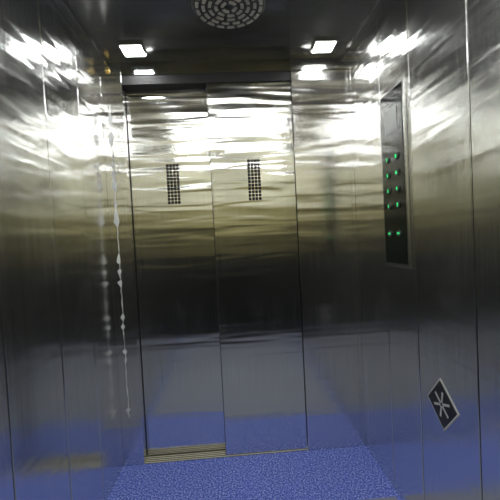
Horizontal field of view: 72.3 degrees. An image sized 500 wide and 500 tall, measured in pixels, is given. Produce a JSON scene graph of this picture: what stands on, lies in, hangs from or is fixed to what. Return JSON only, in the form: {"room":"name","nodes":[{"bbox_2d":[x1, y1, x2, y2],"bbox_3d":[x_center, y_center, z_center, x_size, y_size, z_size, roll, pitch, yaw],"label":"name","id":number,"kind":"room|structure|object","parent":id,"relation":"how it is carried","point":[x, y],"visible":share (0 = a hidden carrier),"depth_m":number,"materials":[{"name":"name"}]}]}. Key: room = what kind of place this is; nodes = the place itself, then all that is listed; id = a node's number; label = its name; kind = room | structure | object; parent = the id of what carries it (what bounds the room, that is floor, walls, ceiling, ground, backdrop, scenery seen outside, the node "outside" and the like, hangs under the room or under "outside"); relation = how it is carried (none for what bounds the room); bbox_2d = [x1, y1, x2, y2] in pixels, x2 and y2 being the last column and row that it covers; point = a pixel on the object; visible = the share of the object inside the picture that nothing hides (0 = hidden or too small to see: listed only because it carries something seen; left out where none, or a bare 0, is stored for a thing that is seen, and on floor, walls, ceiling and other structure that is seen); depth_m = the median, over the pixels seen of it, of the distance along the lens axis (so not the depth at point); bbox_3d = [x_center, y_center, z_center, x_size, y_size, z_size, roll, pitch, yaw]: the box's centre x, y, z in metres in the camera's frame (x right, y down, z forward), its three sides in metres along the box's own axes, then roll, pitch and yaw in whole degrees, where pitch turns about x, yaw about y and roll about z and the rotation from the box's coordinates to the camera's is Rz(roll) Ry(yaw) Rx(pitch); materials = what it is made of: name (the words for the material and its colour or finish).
{"room":"elevator interior","nodes":[
{"label":"elevator interior","id":0,"kind":"room"},
{"bbox_2d":[0,0,123,499],"bbox_3d":[-0.752,0.135,0.773,0.050,2.320,2.380,-3,2,-3],"label":"wall","id":1,"kind":"structure","parent":0,"point":[61,429],"depth_m":1.32,"materials":[{"name":"metal"}]},
{"bbox_2d":[50,0,107,65],"bbox_3d":[-0.760,-1.015,0.740,0.050,0.020,2.375,-3,2,-3],"label":"trim","id":2,"kind":"structure","parent":1,"relation":"attached to","point":[61,6],"depth_m":1.60,"materials":[{"name":"silver metal"}]},
{"bbox_2d":[65,0,375,62],"bbox_3d":[-0.069,-1.087,0.783,1.540,0.050,2.490,-3,2,-3],"label":"ceiling","id":3,"kind":"structure","parent":0,"point":[168,30],"depth_m":1.68,"materials":[{"name":"grey metal"}]},
{"bbox_2d":[116,42,147,57],"bbox_3d":[-0.620,-1.058,1.811,0.129,0.012,0.129,-3,2,-3],"label":"recessed light","id":4,"kind":"object","parent":3,"relation":"in","point":[128,49],"depth_m":1.80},
{"bbox_2d":[191,0,265,28],"bbox_3d":[-0.093,-1.074,1.504,0.330,0.016,0.330,-3,2,-3],"label":"ceiling vent","id":5,"kind":"object","parent":3,"relation":"attached to","point":[228,14],"depth_m":1.53,"materials":[{"name":"grey metal"}]},
{"bbox_2d":[309,38,338,53],"bbox_3d":[0.402,-1.112,1.866,0.129,0.012,0.129,-3,2,-3],"label":"recessed light","id":6,"kind":"object","parent":3,"relation":"in","point":[320,45],"depth_m":1.86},
{"bbox_2d":[99,57,365,465],"bbox_3d":[-0.079,0.087,2.092,1.480,2.370,0.180,-3,2,-3],"label":"wall","id":7,"kind":"structure","parent":0,"point":[322,99],"depth_m":2.01,"materials":[{"name":"metal"}]},
{"bbox_2d":[108,110,129,414],"bbox_3d":[-0.753,0.075,1.961,0.034,1.810,0.004,-3,2,-3],"label":"protective film","id":8,"kind":"object","parent":7,"relation":"attached to","point":[110,135],"visible":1,"depth_m":1.95,"materials":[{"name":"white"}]},
{"bbox_2d":[127,88,225,454],"bbox_3d":[-0.417,0.139,2.070,0.515,2.186,0.030,-3,2,-3],"label":"elevator door","id":9,"kind":"structure","parent":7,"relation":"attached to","point":[175,245],"depth_m":2.05,"materials":[{"name":"metal"}]},
{"bbox_2d":[125,90,147,453],"bbox_3d":[-0.675,0.152,2.054,0.003,2.186,0.025,-3,2,-3],"label":"seal","id":10,"kind":"object","parent":9,"relation":"attached to","point":[125,90],"visible":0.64,"depth_m":2.04,"materials":[{"name":"black rubber"}]},
{"bbox_2d":[126,90,148,454],"bbox_3d":[-0.670,0.153,2.039,0.006,2.186,0.004,-3,2,-3],"label":"fold","id":11,"kind":"object","parent":9,"relation":"attached to","point":[126,90],"visible":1,"depth_m":2.04,"materials":[{"name":"metal"}]},
{"bbox_2d":[166,164,180,203],"bbox_3d":[-0.458,-0.393,2.048,0.078,0.240,0.020,-3,2,-3],"label":"vent grille","id":12,"kind":"object","parent":9,"relation":"attached to","point":[172,170],"visible":1,"depth_m":2.05,"materials":[{"name":"metal"}]},
{"bbox_2d":[99,68,349,75],"bbox_3d":[-0.130,-1.024,1.966,1.440,0.005,0.006,-3,2,-3],"label":"trim","id":13,"kind":"structure","parent":7,"relation":"attached to","point":[339,68],"depth_m":1.96,"materials":[{"name":"silver metal"}]},
{"bbox_2d":[145,447,307,463],"bbox_3d":[-0.137,1.249,2.106,0.971,0.054,0.149,-3,2,-3],"label":"door sill","id":14,"kind":"structure","parent":7,"relation":"attached to","point":[218,453],"depth_m":2.05,"materials":[{"name":"silver metal"}]},
{"bbox_2d":[207,81,306,454],"bbox_3d":[0.046,0.117,2.035,0.488,2.186,0.030,-3,2,-3],"label":"elevator door","id":15,"kind":"structure","parent":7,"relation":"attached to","point":[257,240],"depth_m":2.02,"materials":[{"name":"metal"}]},
{"bbox_2d":[206,85,225,447],"bbox_3d":[-0.199,0.129,2.020,0.003,2.186,0.025,-3,2,-3],"label":"seal","id":16,"kind":"object","parent":15,"relation":"attached to","point":[206,85],"visible":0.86,"depth_m":2.00,"materials":[{"name":"black rubber"}]},
{"bbox_2d":[206,83,226,454],"bbox_3d":[-0.193,0.130,2.005,0.006,2.186,0.004,-3,2,-3],"label":"fold","id":17,"kind":"object","parent":15,"relation":"attached to","point":[206,83],"visible":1,"depth_m":2.00,"materials":[{"name":"metal"}]},
{"bbox_2d":[247,159,261,200],"bbox_3d":[0.025,-0.412,2.014,0.078,0.240,0.020,-3,2,-3],"label":"vent grille","id":18,"kind":"object","parent":15,"relation":"attached to","point":[253,165],"visible":1,"depth_m":2.01,"materials":[{"name":"metal"}]},
{"bbox_2d":[291,71,308,450],"bbox_3d":[0.297,0.080,2.021,0.006,2.250,0.004,-3,2,-3],"label":"trim","id":19,"kind":"structure","parent":7,"relation":"attached to","point":[291,71],"depth_m":2.02,"materials":[{"name":"metal"}]},
{"bbox_2d":[108,445,401,499],"bbox_3d":[0.052,1.280,0.824,1.540,0.050,2.430,-3,2,-3],"label":"floor","id":20,"kind":"structure","parent":0,"point":[342,473],"depth_m":1.83,"materials":[{"name":"blue carpet"}]},
{"bbox_2d":[364,497,397,499],"bbox_3d":[0.060,1.257,0.653,1.400,0.006,1.930,-3,2,-3],"label":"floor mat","id":21,"kind":"object","parent":20,"relation":"on","point":[385,498],"visible":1,"depth_m":1.64,"materials":[{"name":"blue carpet"}]},
{"bbox_2d":[350,0,499,499],"bbox_3d":[0.734,0.058,0.854,0.050,2.320,2.380,-3,2,-3],"label":"wall","id":22,"kind":"structure","parent":0,"point":[425,323],"depth_m":1.26,"materials":[{"name":"metal"}]},
{"bbox_2d":[342,0,388,59],"bbox_3d":[0.626,-1.088,0.815,0.050,0.020,2.375,-3,2,-3],"label":"trim","id":23,"kind":"structure","parent":22,"relation":"attached to","point":[378,6],"depth_m":1.69,"materials":[{"name":"silver metal"}]},
{"bbox_2d":[380,77,411,268],"bbox_3d":[0.642,-0.318,1.525,0.022,0.790,0.220,-3,2,-3],"label":"control panel","id":24,"kind":"object","parent":22,"relation":"attached to","point":[393,112],"visible":1,"depth_m":1.49,"materials":[{"name":"black metal"}]},
{"bbox_2d":[427,378,458,430],"bbox_3d":[0.711,0.572,1.267,0.004,0.191,0.191,-3,2,-3],"label":"sticker","id":25,"kind":"object","parent":22,"relation":"attached to","point":[445,410],"visible":1,"depth_m":1.26,"materials":[{"name":"grey plastic"}]}
]}

